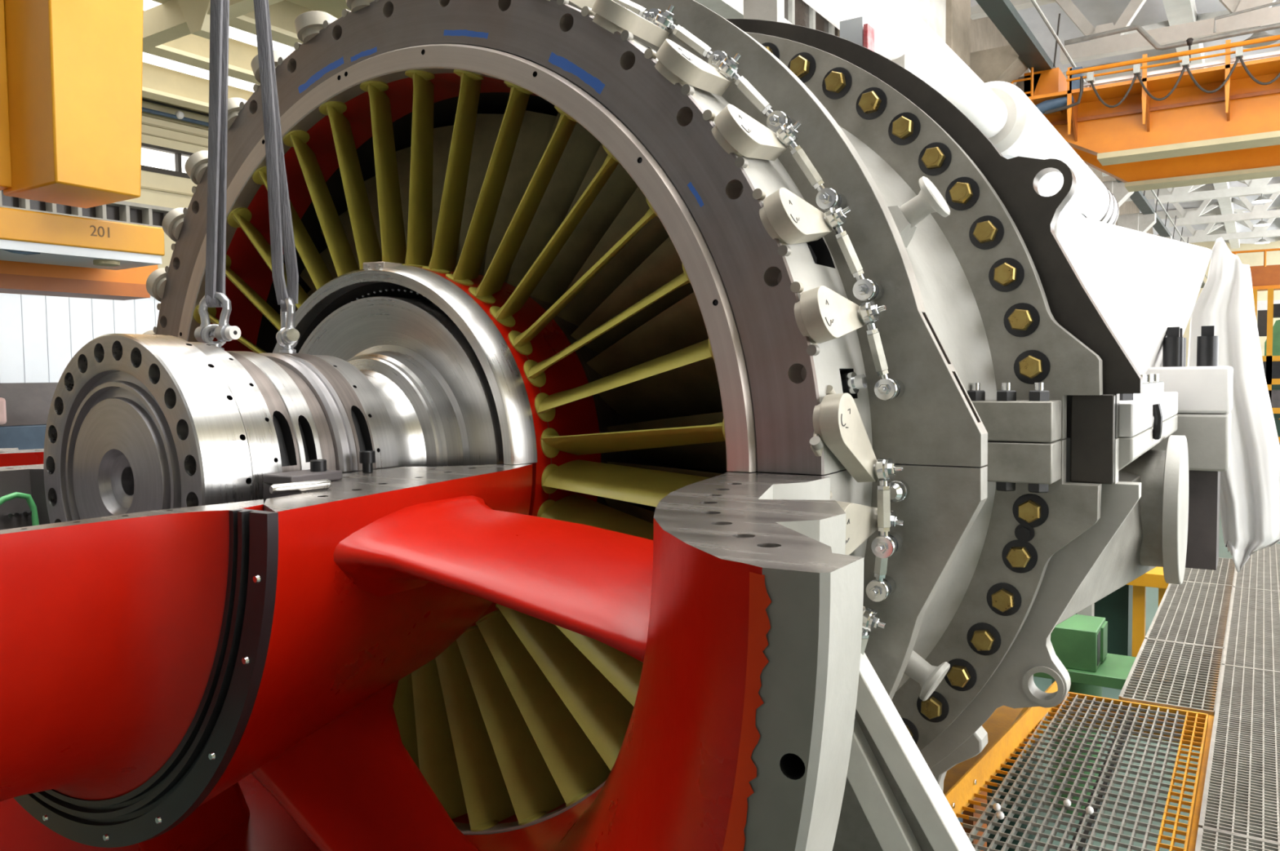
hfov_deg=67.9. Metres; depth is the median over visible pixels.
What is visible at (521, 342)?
vane
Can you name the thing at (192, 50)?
joist
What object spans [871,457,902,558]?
rod
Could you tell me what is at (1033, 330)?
bolt
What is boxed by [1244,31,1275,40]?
pendant lamp
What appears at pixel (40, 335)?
wall
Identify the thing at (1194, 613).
grating
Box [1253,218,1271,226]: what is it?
pendant lamp
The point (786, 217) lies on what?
lever
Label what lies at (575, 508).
vane
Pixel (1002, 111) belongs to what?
pipe
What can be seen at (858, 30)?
alarm box
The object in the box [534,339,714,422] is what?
vane
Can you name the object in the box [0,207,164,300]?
beam
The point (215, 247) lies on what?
sling
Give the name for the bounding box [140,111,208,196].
trim
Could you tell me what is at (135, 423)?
rotor
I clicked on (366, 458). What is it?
bolt
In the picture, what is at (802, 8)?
window
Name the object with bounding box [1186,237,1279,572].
plastic sheet
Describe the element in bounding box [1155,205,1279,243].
roof truss
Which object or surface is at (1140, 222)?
column
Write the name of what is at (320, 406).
shaft
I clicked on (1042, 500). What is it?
washer
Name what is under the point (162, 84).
joist
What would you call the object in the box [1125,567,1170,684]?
frame
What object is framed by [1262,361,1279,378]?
bin
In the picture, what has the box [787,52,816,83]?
bolt
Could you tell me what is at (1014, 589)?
washer
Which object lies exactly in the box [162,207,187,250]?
lever
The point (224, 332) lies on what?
shackle
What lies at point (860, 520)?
lever
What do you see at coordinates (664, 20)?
rod
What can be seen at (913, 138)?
bolt
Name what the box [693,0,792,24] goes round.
trim
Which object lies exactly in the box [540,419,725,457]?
vane
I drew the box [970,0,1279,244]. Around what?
vault
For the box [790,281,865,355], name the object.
lever
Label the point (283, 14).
joist
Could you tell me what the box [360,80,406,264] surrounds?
vane
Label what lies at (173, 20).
cross beam
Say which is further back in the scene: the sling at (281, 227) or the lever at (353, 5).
the lever at (353, 5)
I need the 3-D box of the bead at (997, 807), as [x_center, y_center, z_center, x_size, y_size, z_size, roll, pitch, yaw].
[1.241,1.327,3.307,0.025,0.026,0.028,1,4,33]
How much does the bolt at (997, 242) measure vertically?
0.087 m
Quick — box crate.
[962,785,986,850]
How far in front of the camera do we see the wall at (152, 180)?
16.19 m
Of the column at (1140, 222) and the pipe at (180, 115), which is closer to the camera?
the pipe at (180, 115)
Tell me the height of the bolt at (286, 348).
0.055 m
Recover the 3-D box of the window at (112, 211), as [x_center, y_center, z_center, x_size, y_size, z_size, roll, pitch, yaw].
[-11.198,-3.260,11.785,0.050,0.360,22.700,1,4,33]
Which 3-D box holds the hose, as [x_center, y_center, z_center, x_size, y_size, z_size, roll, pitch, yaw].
[-1.214,0.264,1.851,0.110,0.262,0.112,1,4,33]
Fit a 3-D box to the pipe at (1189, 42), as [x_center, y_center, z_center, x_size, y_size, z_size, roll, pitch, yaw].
[13.296,-7.500,16.597,10.903,1.100,0.150,1,4,33]
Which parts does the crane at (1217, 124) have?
drive motor, rail post, rail post, handrail, track rail, rail post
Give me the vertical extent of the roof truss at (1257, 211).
1.830 m
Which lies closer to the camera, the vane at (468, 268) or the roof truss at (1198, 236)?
the vane at (468, 268)
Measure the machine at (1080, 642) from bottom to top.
1.230 m
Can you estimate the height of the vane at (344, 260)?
0.418 m
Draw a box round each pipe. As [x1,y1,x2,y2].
[142,97,208,126]
[743,0,1119,225]
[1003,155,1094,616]
[1064,0,1279,62]
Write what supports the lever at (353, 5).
on the turbine
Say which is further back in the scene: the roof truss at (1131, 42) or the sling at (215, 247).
the roof truss at (1131, 42)
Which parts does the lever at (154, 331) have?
arm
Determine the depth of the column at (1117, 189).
28.18 m
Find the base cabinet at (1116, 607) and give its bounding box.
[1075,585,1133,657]
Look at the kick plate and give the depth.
3.77 m
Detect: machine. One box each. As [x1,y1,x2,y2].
[1033,614,1136,816]
[1264,303,1279,444]
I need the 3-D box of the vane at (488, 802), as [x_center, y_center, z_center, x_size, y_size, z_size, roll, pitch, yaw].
[-0.377,0.684,2.160,0.175,0.434,0.123,2,4,37]
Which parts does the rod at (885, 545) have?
rod, rod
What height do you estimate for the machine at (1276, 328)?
4.900 m
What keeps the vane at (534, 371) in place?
attached to the turbine
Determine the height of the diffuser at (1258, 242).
0.025 m
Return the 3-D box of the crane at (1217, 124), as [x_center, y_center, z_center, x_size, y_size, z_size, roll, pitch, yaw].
[12.694,-5.610,15.715,11.874,2.070,3.520,1,4,33]
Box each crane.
[1010,35,1279,192]
[1231,248,1279,291]
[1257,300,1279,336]
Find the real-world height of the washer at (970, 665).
0.087 m
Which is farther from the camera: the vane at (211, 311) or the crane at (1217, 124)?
the crane at (1217, 124)
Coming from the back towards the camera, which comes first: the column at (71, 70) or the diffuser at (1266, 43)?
the diffuser at (1266, 43)
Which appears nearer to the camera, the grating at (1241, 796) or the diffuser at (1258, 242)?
the grating at (1241, 796)
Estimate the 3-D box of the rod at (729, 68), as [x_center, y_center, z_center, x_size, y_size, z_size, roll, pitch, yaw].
[0.233,-0.645,1.849,0.157,0.156,0.078,-1,3,-5]
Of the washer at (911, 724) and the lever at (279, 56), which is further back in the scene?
the washer at (911, 724)
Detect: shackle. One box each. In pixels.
[194,291,240,342]
[275,297,299,343]
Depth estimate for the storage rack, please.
22.89 m
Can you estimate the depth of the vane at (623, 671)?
1.90 m
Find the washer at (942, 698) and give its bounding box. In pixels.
[916,691,949,722]
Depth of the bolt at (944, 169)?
2.52 m
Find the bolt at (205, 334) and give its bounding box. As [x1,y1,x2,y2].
[201,324,226,350]
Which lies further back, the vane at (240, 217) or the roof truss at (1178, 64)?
the roof truss at (1178, 64)
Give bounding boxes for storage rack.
[1253,288,1279,443]
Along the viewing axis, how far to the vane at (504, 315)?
1.95 m
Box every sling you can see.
[204,0,229,307]
[253,0,298,311]
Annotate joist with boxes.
[142,10,260,84]
[142,62,253,112]
[151,0,313,47]
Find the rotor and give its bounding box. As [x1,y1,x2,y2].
[43,110,728,524]
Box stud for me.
[887,480,909,502]
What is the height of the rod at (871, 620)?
0.174 m
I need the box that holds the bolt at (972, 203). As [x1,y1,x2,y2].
[945,177,979,210]
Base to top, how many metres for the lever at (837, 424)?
0.177 m
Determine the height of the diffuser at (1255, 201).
0.025 m
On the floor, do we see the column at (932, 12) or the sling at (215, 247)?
the column at (932, 12)
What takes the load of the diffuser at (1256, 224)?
attached to the pendant lamp at (1262, 223)
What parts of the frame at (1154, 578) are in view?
leg, leg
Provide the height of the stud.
0.040 m
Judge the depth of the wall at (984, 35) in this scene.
24.20 m
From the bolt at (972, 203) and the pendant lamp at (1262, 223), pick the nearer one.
the bolt at (972, 203)
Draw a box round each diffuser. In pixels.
[1242,35,1278,48]
[1252,200,1271,203]
[1253,223,1270,226]
[1254,241,1269,244]
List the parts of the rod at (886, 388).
rod, rod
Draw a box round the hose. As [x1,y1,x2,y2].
[0,492,39,525]
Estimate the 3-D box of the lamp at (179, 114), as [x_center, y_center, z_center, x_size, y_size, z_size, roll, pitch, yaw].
[-7.732,-5.220,15.981,0.140,0.140,0.140,1,4,33]
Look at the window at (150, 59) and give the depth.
15.01 m
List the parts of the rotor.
blade, blade, blade, blade, blade, blade, blade, blade, blade, blade, blade, blade, blade, blade, blade, blade, blade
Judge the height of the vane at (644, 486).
0.102 m
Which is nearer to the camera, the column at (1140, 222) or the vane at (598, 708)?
the vane at (598, 708)
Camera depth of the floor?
6.63 m
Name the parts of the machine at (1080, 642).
plate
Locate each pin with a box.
[269,479,331,494]
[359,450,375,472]
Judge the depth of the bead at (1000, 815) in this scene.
3.23 m
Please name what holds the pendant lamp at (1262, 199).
hanging from the roof truss at (1256, 186)
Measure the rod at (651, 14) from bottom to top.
0.124 m
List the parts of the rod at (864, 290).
rod, rod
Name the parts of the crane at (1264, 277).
handrail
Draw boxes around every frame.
[1047,665,1218,850]
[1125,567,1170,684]
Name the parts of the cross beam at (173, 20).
plate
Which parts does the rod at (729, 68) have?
rod, rod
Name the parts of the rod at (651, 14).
rod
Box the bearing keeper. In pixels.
[263,459,342,484]
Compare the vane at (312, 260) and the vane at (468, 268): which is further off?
the vane at (312, 260)
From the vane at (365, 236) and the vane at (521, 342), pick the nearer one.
the vane at (521, 342)
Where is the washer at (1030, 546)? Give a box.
[1001,539,1037,573]
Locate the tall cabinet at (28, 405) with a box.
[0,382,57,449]
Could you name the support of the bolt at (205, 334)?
attached to the shaft
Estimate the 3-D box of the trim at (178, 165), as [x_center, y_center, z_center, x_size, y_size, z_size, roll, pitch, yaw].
[-11.055,-4.220,11.635,0.120,0.450,22.700,1,4,33]
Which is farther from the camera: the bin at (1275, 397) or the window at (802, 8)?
the bin at (1275, 397)
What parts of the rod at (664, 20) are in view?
rod, rod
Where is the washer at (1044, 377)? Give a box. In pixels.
[1013,350,1050,384]
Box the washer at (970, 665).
[944,658,977,691]
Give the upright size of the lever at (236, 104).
0.105 m
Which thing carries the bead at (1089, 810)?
on the grating at (1184, 717)
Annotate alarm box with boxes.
[840,16,874,51]
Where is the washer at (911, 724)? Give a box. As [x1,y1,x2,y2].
[901,718,918,743]
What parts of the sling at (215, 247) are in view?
loop seat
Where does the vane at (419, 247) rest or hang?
attached to the turbine
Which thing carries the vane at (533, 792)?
attached to the turbine
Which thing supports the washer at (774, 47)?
in the turbine
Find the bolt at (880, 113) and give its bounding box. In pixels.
[856,87,887,119]
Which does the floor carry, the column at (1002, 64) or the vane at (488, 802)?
the column at (1002, 64)
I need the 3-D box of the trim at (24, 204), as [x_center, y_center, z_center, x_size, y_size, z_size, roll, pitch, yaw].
[-11.080,-3.242,11.709,0.230,0.390,22.700,1,4,33]
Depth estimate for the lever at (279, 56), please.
2.36 m
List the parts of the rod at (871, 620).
rod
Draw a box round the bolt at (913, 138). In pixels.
[888,112,920,145]
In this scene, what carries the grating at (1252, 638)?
on the frame at (1211, 718)
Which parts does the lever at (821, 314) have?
arm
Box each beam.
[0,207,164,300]
[142,0,284,51]
[975,0,1207,288]
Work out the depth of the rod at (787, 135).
1.79 m
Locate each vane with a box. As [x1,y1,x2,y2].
[193,304,267,353]
[225,254,280,330]
[226,207,308,309]
[252,166,333,289]
[283,130,359,276]
[319,101,382,270]
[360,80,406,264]
[392,673,419,769]
[402,70,434,267]
[411,658,466,819]
[422,69,483,274]
[435,640,515,831]
[445,80,533,286]
[456,625,565,826]
[468,106,577,303]
[475,609,610,807]
[489,145,619,327]
[495,604,634,771]
[508,197,657,355]
[523,264,690,387]
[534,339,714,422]
[537,493,653,540]
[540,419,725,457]
[541,459,711,506]
[555,625,643,706]
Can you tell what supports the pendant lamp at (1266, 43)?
hanging from the roof truss at (1131, 42)
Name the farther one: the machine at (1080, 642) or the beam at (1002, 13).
the beam at (1002, 13)
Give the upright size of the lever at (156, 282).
0.120 m
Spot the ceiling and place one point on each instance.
(335, 8)
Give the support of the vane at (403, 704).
attached to the turbine
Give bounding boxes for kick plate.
[942,670,1067,818]
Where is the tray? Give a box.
[0,397,6,425]
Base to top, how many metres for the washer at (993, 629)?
0.087 m
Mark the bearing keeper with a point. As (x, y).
(317, 471)
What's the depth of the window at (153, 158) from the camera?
16.27 m
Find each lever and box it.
[142,326,157,334]
[146,266,168,310]
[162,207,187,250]
[184,150,208,193]
[227,97,247,130]
[250,50,288,91]
[293,10,337,50]
[341,0,379,17]
[546,0,595,16]
[581,0,669,48]
[644,39,731,96]
[702,104,787,168]
[752,187,833,256]
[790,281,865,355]
[809,385,878,482]
[830,490,878,555]
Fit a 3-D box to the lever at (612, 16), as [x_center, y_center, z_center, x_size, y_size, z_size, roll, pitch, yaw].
[-0.008,-0.779,1.866,0.209,0.105,0.120,-3,4,-38]
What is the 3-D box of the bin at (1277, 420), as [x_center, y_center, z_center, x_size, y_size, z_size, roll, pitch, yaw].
[15.771,0.048,23.085,1.400,0.420,0.800,1,4,33]
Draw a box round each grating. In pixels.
[955,692,1208,850]
[1119,638,1223,715]
[1145,581,1232,648]
[1182,557,1235,586]
[1195,826,1279,850]
[1198,664,1279,844]
[1222,586,1279,671]
[1232,543,1279,591]
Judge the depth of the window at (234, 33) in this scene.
13.65 m
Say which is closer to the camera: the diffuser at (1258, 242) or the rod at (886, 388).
the rod at (886, 388)
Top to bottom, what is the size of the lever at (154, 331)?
0.127 m
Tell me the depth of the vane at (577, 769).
2.02 m
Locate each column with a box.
[0,0,143,208]
[903,0,946,42]
[945,0,1039,97]
[1102,181,1133,225]
[1116,212,1156,232]
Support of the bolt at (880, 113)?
in the turbine
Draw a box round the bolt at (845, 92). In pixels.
[822,66,852,99]
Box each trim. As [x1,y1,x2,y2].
[0,190,173,227]
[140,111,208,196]
[141,142,193,178]
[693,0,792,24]
[787,0,835,35]
[1162,0,1239,248]
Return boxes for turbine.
[0,0,1233,850]
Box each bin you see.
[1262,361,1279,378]
[1268,390,1279,408]
[1274,417,1279,436]
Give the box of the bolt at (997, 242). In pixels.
[968,215,1004,249]
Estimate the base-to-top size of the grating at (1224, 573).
0.050 m
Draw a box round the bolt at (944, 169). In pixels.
[918,142,951,176]
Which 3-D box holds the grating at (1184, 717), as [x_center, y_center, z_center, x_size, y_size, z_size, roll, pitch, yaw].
[1.432,1.363,3.267,0.777,0.052,2.760,1,4,33]
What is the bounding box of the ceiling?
[286,0,351,18]
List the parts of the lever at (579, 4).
arm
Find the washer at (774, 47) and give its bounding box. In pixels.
[760,42,779,58]
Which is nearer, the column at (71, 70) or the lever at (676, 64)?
the lever at (676, 64)
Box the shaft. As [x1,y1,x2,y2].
[226,351,398,472]
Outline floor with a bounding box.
[1033,511,1279,850]
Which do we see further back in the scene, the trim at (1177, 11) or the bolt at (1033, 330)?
the trim at (1177, 11)
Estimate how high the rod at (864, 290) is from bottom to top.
0.176 m
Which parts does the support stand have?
web plate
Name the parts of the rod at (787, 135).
rod, rod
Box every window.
[1,190,164,226]
[141,147,188,173]
[142,0,294,55]
[142,52,254,92]
[784,0,837,36]
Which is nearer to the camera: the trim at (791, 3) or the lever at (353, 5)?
the lever at (353, 5)
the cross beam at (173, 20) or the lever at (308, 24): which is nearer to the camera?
the lever at (308, 24)
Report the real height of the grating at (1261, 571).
0.050 m
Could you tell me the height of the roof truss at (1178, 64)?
1.830 m
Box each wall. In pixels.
[0,293,160,383]
[124,97,208,269]
[837,17,1159,235]
[1182,240,1279,366]
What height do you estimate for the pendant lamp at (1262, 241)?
0.500 m
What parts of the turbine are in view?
ring plate, bolted ring plate, ring plate, bolted ring plate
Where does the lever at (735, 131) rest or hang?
attached to the turbine
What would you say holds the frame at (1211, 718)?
on the floor
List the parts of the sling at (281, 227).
loop seat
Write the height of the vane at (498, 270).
0.394 m
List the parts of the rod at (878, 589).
rod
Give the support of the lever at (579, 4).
attached to the turbine
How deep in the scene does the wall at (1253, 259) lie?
63.88 m
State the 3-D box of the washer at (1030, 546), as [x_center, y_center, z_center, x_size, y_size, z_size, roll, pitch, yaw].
[0.981,0.338,2.458,0.087,0.087,0.004,1,4,33]
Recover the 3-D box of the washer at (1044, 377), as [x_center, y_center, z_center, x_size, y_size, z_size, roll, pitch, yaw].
[0.996,-0.149,2.420,0.087,0.087,0.004,1,4,33]
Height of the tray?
0.180 m
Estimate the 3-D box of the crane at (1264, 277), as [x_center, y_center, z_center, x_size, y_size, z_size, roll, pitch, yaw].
[30.015,-6.718,39.682,9.200,1.728,1.000,1,4,33]
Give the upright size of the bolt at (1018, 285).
0.087 m
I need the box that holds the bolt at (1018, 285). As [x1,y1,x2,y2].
[988,257,1024,292]
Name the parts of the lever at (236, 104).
arm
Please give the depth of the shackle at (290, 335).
1.89 m
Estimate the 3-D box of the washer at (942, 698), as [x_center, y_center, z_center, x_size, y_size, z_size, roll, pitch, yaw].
[0.801,0.769,2.602,0.086,0.086,0.004,1,4,33]
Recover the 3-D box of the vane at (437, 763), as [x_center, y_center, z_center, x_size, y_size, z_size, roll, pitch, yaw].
[-0.468,0.701,2.223,0.100,0.436,0.124,2,4,39]
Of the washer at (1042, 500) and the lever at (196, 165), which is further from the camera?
the lever at (196, 165)
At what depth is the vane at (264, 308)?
2.49 m
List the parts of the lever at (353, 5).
arm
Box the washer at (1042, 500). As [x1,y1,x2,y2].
[1012,493,1048,528]
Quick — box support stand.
[832,653,975,850]
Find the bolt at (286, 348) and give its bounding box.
[276,327,297,353]
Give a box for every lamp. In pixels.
[175,111,184,119]
[1242,40,1278,48]
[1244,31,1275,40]
[1251,193,1272,203]
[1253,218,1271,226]
[1254,236,1270,244]
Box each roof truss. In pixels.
[970,0,1279,65]
[1062,49,1279,84]
[1102,172,1279,204]
[1125,182,1279,226]
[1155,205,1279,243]
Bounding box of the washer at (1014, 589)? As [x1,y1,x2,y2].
[986,582,1021,616]
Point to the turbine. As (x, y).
(222, 677)
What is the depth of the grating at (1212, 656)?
4.85 m
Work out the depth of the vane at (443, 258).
2.09 m
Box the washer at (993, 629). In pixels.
[966,622,1000,655]
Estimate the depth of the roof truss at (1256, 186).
38.49 m
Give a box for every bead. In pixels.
[993,803,1000,811]
[996,811,1004,820]
[1063,799,1071,807]
[1085,806,1093,814]
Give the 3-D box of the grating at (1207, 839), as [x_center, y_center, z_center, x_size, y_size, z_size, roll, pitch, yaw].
[1.724,1.402,2.174,0.862,0.050,1.774,1,4,33]
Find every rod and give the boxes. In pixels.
[613,0,675,35]
[654,4,738,71]
[718,53,796,133]
[776,120,846,210]
[823,204,883,302]
[857,301,905,400]
[860,608,886,655]
[866,510,904,602]
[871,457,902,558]
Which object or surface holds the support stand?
on the floor
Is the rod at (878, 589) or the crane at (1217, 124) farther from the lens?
the crane at (1217, 124)
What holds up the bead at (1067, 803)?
on the grating at (1184, 717)
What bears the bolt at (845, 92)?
in the turbine
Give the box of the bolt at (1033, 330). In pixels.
[1003,302,1039,337]

